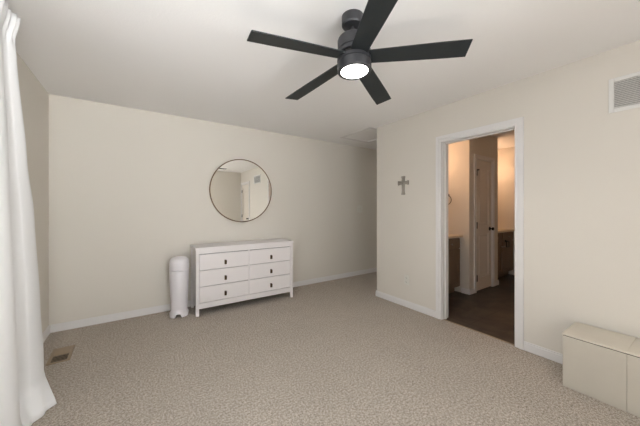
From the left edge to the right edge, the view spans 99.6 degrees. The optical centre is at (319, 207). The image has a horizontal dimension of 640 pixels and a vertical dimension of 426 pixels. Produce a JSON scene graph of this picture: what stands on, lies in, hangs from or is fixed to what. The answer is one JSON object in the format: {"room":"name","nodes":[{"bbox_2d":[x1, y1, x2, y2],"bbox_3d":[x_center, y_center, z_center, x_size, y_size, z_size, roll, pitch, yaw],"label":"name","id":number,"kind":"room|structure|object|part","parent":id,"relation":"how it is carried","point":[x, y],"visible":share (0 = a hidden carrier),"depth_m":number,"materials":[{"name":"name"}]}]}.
{"room":"bedroom","nodes":[
{"label":"bedroom","id":0,"kind":"room"},
{"bbox_2d":[16,52,48,333],"bbox_3d":[-1.351,0.056,0.575,0.120,2.440,5.212,0,0,-34],"label":"wall","id":1,"kind":"structure","parent":0,"point":[34,97],"depth_m":2.52,"materials":[{"name":"paint"}]},
{"bbox_2d":[42,325,50,342],"bbox_3d":[-1.329,1.236,0.662,0.014,0.080,5.092,0,0,-34],"label":"baseboard","id":2,"kind":"structure","parent":1,"relation":"attached to","point":[46,332],"depth_m":2.64,"materials":[{"name":"white paint"}]},
{"bbox_3d":[-1.102,-1.024,0.392,0.086,0.070,2.490,0,0,-34],"label":"curtain rod","id":3,"kind":"object","parent":1,"relation":"attached to","visible":0},
{"bbox_2d":[0,0,56,425],"bbox_3d":[-1.540,0.086,1.305,0.188,2.381,1.486,0,0,-32],"label":"curtain","id":4,"kind":"object","parent":3,"relation":"hanging from","point":[26,394],"visible":1,"depth_m":1.59,"materials":[{"name":"white fabric"}]},
{"bbox_2d":[49,94,376,325],"bbox_3d":[-0.266,0.056,4.530,6.332,2.440,0.100,0,0,-34],"label":"wall","id":5,"kind":"structure","parent":0,"point":[129,195],"depth_m":3.32,"materials":[{"name":"paint"}]},
{"bbox_2d":[50,268,376,332],"bbox_3d":[-0.227,1.236,4.487,6.117,0.080,0.014,0,0,-34],"label":"baseboard","id":6,"kind":"structure","parent":5,"relation":"attached to","point":[162,308],"depth_m":3.17,"materials":[{"name":"white paint"}]},
{"bbox_2d":[209,159,271,221],"bbox_3d":[-1.111,-0.246,3.870,0.898,0.898,0.023,0,0,-34],"label":"round mirror","id":7,"kind":"object","parent":5,"relation":"attached to","point":[240,190],"visible":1,"depth_m":3.85,"materials":[{"name":"clear glass"}]},
{"bbox_2d":[5,0,639,149],"bbox_3d":[1.425,-1.214,2.541,7.082,0.100,5.492,0,0,-34],"label":"ceiling","id":8,"kind":"structure","parent":0,"point":[195,59],"depth_m":2.02,"materials":[{"name":"white paint"}]},
{"bbox_2d":[340,127,376,142],"bbox_3d":[0.787,-1.169,4.351,0.635,0.029,0.700,0,0,-34],"label":"trim","id":9,"kind":"structure","parent":8,"relation":"in","point":[369,134],"depth_m":4.37,"materials":[{"name":"white paint"}]},
{"bbox_3d":[0.787,-1.177,4.351,0.573,0.013,0.638,0,0,-34],"label":"hatch panel","id":10,"kind":"part","parent":9,"relation":"part of","materials":[{"name":"white paint"}]},
{"bbox_2d":[247,0,472,104],"bbox_3d":[0.184,-0.989,1.642,1.226,0.349,1.226,0,0,-34],"label":"ceiling fan","id":11,"kind":"object","parent":8,"relation":"hanging from","point":[354,55],"visible":1,"depth_m":1.55,"materials":[{"name":"black metal"}]},
{"bbox_3d":[-0.110,-0.886,1.482,0.549,0.056,0.121,0,0,-26],"label":"blade","id":12,"kind":"part","parent":11,"relation":"part of","materials":[{"name":"black wood"}]},
{"bbox_3d":[-0.032,-0.871,1.897,0.120,0.083,0.549,0,0,-43],"label":"blade","id":13,"kind":"part","parent":11,"relation":"part of","materials":[{"name":"black wood"}]},
{"bbox_2d":[341,64,367,78],"bbox_3d":[0.208,-0.823,1.634,0.164,0.017,0.164,0,0,-34],"label":"diffuser","id":14,"kind":"object","parent":11,"relation":"attached to","point":[348,71],"depth_m":1.62,"materials":[{"name":"white glass"}]},
{"bbox_3d":[0.260,-0.905,1.281,0.120,0.030,0.549,0,0,-7],"label":"blade","id":15,"kind":"part","parent":11,"relation":"part of","materials":[{"name":"black wood"}]},
{"bbox_3d":[0.386,-0.881,1.951,0.119,0.073,0.550,0,0,29],"label":"blade","id":16,"kind":"part","parent":11,"relation":"part of","materials":[{"name":"black wood"}]},
{"bbox_3d":[0.567,-0.901,1.570,0.549,0.040,0.119,0,0,11],"label":"blade","id":17,"kind":"part","parent":11,"relation":"part of","materials":[{"name":"black wood"}]},
{"bbox_2d":[31,272,639,425],"bbox_3d":[1.411,1.326,2.472,6.982,0.100,5.392,0,0,-34],"label":"floor","id":18,"kind":"structure","parent":0,"point":[336,352],"depth_m":2.15,"materials":[{"name":"carpet"}]},
{"bbox_2d":[46,345,74,365],"bbox_3d":[-2.241,1.272,2.345,0.146,0.009,0.300,0,0,-36],"label":"floor vent","id":19,"kind":"object","parent":18,"relation":"in","point":[58,355],"visible":1,"depth_m":2.33,"materials":[{"name":"metal"}]},
{"bbox_2d":[169,256,188,317],"bbox_3d":[-1.676,0.927,3.219,0.211,0.698,0.224,0,0,-22],"label":"pail","id":20,"kind":"object","parent":18,"relation":"on","point":[178,265],"visible":1,"depth_m":3.15,"materials":[{"name":"white plastic"}]},
{"bbox_3d":[-1.679,0.655,3.225,0.211,0.155,0.211,0,0,-22],"label":"lid","id":21,"kind":"part","parent":20,"relation":"part of","materials":[{"name":"white plastic"}]},
{"bbox_2d":[190,238,293,316],"bbox_3d":[-1.018,0.873,3.662,1.289,0.806,0.404,0,0,-34],"label":"dresser","id":22,"kind":"object","parent":18,"relation":"on","point":[222,273],"visible":1,"depth_m":3.46,"materials":[{"name":"white paint"}]},
{"bbox_3d":[-1.636,0.887,3.470,0.036,0.778,0.035,0,0,-34],"label":"leg","id":23,"kind":"part","parent":22,"relation":"part of","materials":[{"name":"white paint"}]},
{"bbox_3d":[-1.538,0.837,3.327,0.016,0.678,0.312,0,0,-34],"label":"panel","id":24,"kind":"part","parent":22,"relation":"part of","materials":[{"name":"white paint"}]},
{"bbox_3d":[-1.443,0.887,3.181,0.036,0.778,0.035,0,0,-34],"label":"leg","id":25,"kind":"part","parent":22,"relation":"part of","materials":[{"name":"white paint"}]},
{"bbox_3d":[-1.175,0.647,3.354,0.595,0.186,0.021,0,0,-34],"label":"drawer","id":26,"kind":"part","parent":22,"relation":"part of","materials":[{"name":"white paint"}]},
{"bbox_3d":[-1.175,0.839,3.354,0.595,0.186,0.021,0,0,-34],"label":"drawer","id":27,"kind":"part","parent":22,"relation":"part of","materials":[{"name":"white paint"}]},
{"bbox_3d":[-1.175,1.030,3.354,0.595,0.184,0.021,0,0,-34],"label":"drawer","id":28,"kind":"part","parent":22,"relation":"part of","materials":[{"name":"white paint"}]},
{"bbox_3d":[-0.673,0.647,3.689,0.595,0.186,0.021,0,0,-34],"label":"drawer","id":29,"kind":"part","parent":22,"relation":"part of","materials":[{"name":"white paint"}]},
{"bbox_3d":[-0.673,0.839,3.689,0.595,0.186,0.021,0,0,-34],"label":"drawer","id":30,"kind":"part","parent":22,"relation":"part of","materials":[{"name":"white paint"}]},
{"bbox_3d":[-0.673,1.030,3.689,0.595,0.184,0.021,0,0,-34],"label":"drawer","id":31,"kind":"part","parent":22,"relation":"part of","materials":[{"name":"white paint"}]},
{"bbox_3d":[-0.411,0.887,3.870,0.036,0.778,0.035,0,0,-34],"label":"leg","id":32,"kind":"part","parent":22,"relation":"part of","materials":[{"name":"white paint"}]},
{"bbox_2d":[448,238,459,293],"bbox_3d":[1.559,0.860,3.974,1.028,0.838,0.517,0,0,-34],"label":"vanity cabinet","id":33,"kind":"object","parent":18,"relation":"on","point":[454,243],"visible":0.23,"depth_m":3.98,"materials":[{"name":"brown wood"}]},
{"bbox_3d":[1.897,0.528,3.935,0.490,0.145,0.019,0,0,-34],"label":"drawer","id":34,"kind":"part","parent":33,"relation":"part of","materials":[{"name":"brown wood"}]},
{"bbox_2d":[448,234,462,238],"bbox_3d":[1.566,0.375,3.978,1.046,0.132,0.517,0,0,-34],"label":"countertop","id":35,"kind":"structure","parent":33,"relation":"on","point":[450,236],"depth_m":4.01,"materials":[{"name":"stone"}]},
{"bbox_2d":[498,231,512,277],"bbox_3d":[3.160,0.860,5.066,0.964,0.838,0.517,0,0,-34],"label":"vanity cabinet","id":36,"kind":"object","parent":18,"relation":"on","point":[505,254],"visible":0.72,"depth_m":4.96,"materials":[{"name":"brown wood"}]},
{"bbox_3d":[3.086,0.528,4.747,0.458,0.145,0.019,0,0,-34],"label":"drawer","id":37,"kind":"part","parent":36,"relation":"part of","materials":[{"name":"brown wood"}]},
{"bbox_3d":[3.086,0.893,4.747,0.458,0.555,0.019,0,0,-34],"label":"door","id":38,"kind":"part","parent":36,"relation":"part of","materials":[{"name":"brown wood"}]},
{"bbox_2d":[498,229,514,232],"bbox_3d":[3.159,0.375,5.066,0.968,0.132,0.517,0,0,-34],"label":"countertop","id":39,"kind":"structure","parent":36,"relation":"on","point":[499,230],"depth_m":4.95,"materials":[{"name":"stone"}]},
{"bbox_3d":[3.484,0.528,5.019,0.458,0.145,0.019,0,0,-34],"label":"drawer","id":40,"kind":"part","parent":36,"relation":"part of","materials":[{"name":"brown wood"}]},
{"bbox_3d":[3.484,0.893,5.019,0.458,0.555,0.019,0,0,-34],"label":"door","id":41,"kind":"part","parent":36,"relation":"part of","materials":[{"name":"brown wood"}]},
{"bbox_2d":[562,322,639,417],"bbox_3d":[2.054,1.087,1.778,0.350,0.378,0.630,0,0,-34],"label":"storage bench","id":42,"kind":"object","parent":18,"relation":"on","point":[600,364],"visible":1,"depth_m":1.79,"materials":[{"name":"fabric"}]},
{"bbox_3d":[2.056,0.904,1.779,0.342,0.012,0.630,0,0,-34],"label":"lid","id":43,"kind":"part","parent":42,"relation":"part of","materials":[{"name":"fabric"}]},
{"bbox_2d":[448,136,497,291],"bbox_3d":[2.405,0.056,4.494,0.920,2.440,0.613,0,0,-34],"label":"wall","id":44,"kind":"structure","parent":0,"point":[460,154],"depth_m":4.09,"materials":[{"name":"paint"}]},
{"bbox_2d":[474,154,494,292],"bbox_3d":[2.547,0.234,4.269,0.648,2.083,0.120,0,0,-34],"label":"trim","id":45,"kind":"structure","parent":44,"relation":"attached to","point":[476,156],"depth_m":4.37,"materials":[{"name":"white paint"}]},
{"bbox_2d":[477,160,493,290],"bbox_3d":[2.554,0.264,4.250,0.516,2.000,0.163,0,0,-34],"label":"door","id":46,"kind":"structure","parent":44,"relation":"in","point":[484,228],"depth_m":4.25,"materials":[{"name":"beige paint"}]},
{"bbox_2d":[461,271,514,294],"bbox_3d":[3.405,1.236,3.876,1.904,0.080,1.765,0,0,-34],"label":"baseboard","id":47,"kind":"structure","parent":44,"relation":"attached to","point":[463,290],"depth_m":4.02,"materials":[{"name":"white paint"}]},
{"bbox_2d":[498,147,514,274],"bbox_3d":[4.121,0.056,4.606,0.100,2.440,2.363,0,0,-34],"label":"wall","id":48,"kind":"structure","parent":0,"point":[506,156],"depth_m":5.24,"materials":[{"name":"paint"}]},
{"bbox_2d":[377,40,639,353],"bbox_3d":[2.007,0.056,2.292,0.120,2.440,4.023,0,0,-34],"label":"wall","id":49,"kind":"structure","parent":0,"point":[582,159],"depth_m":2.26,"materials":[{"name":"paint"}]},
{"bbox_2d":[398,176,408,194],"bbox_3d":[1.083,-0.292,3.525,0.014,0.244,0.170,0,0,-34],"label":"wall cross","id":50,"kind":"object","parent":49,"relation":"attached to","point":[403,182],"visible":1,"depth_m":3.52,"materials":[{"name":"grey metal"}]},
{"bbox_2d":[404,274,408,284],"bbox_3d":[1.115,0.926,3.485,0.009,0.124,0.080,0,0,-34],"label":"wall outlet","id":51,"kind":"object","parent":49,"relation":"attached to","point":[406,277],"visible":1,"depth_m":3.48,"materials":[{"name":"plastic"}]},
{"bbox_2d":[376,290,562,363],"bbox_3d":[2.747,1.236,3.315,2.524,0.080,3.196,0,0,-34],"label":"baseboard","id":52,"kind":"structure","parent":49,"relation":"attached to","point":[532,348],"depth_m":3.14,"materials":[{"name":"white paint"}]},
{"bbox_2d":[443,319,514,345],"bbox_3d":[1.614,1.276,2.801,0.020,0.007,0.703,0,0,-34],"label":"trim","id":53,"kind":"structure","parent":49,"relation":"attached to","point":[443,319],"depth_m":2.76,"materials":[{"name":"wood"}]},
{"bbox_2d":[436,117,523,349],"bbox_3d":[1.638,0.229,2.817,0.140,2.095,0.857,0,0,-34],"label":"trim","id":54,"kind":"structure","parent":49,"relation":"attached to","point":[517,124],"depth_m":2.86,"materials":[{"name":"white paint"}]},
{"bbox_2d":[609,71,639,112],"bbox_3d":[2.272,-0.822,1.786,0.013,0.249,0.506,0,0,-34],"label":"air vent","id":55,"kind":"object","parent":49,"relation":"in","point":[623,94],"visible":1,"depth_m":1.93,"materials":[{"name":"white metal"}]}
]}

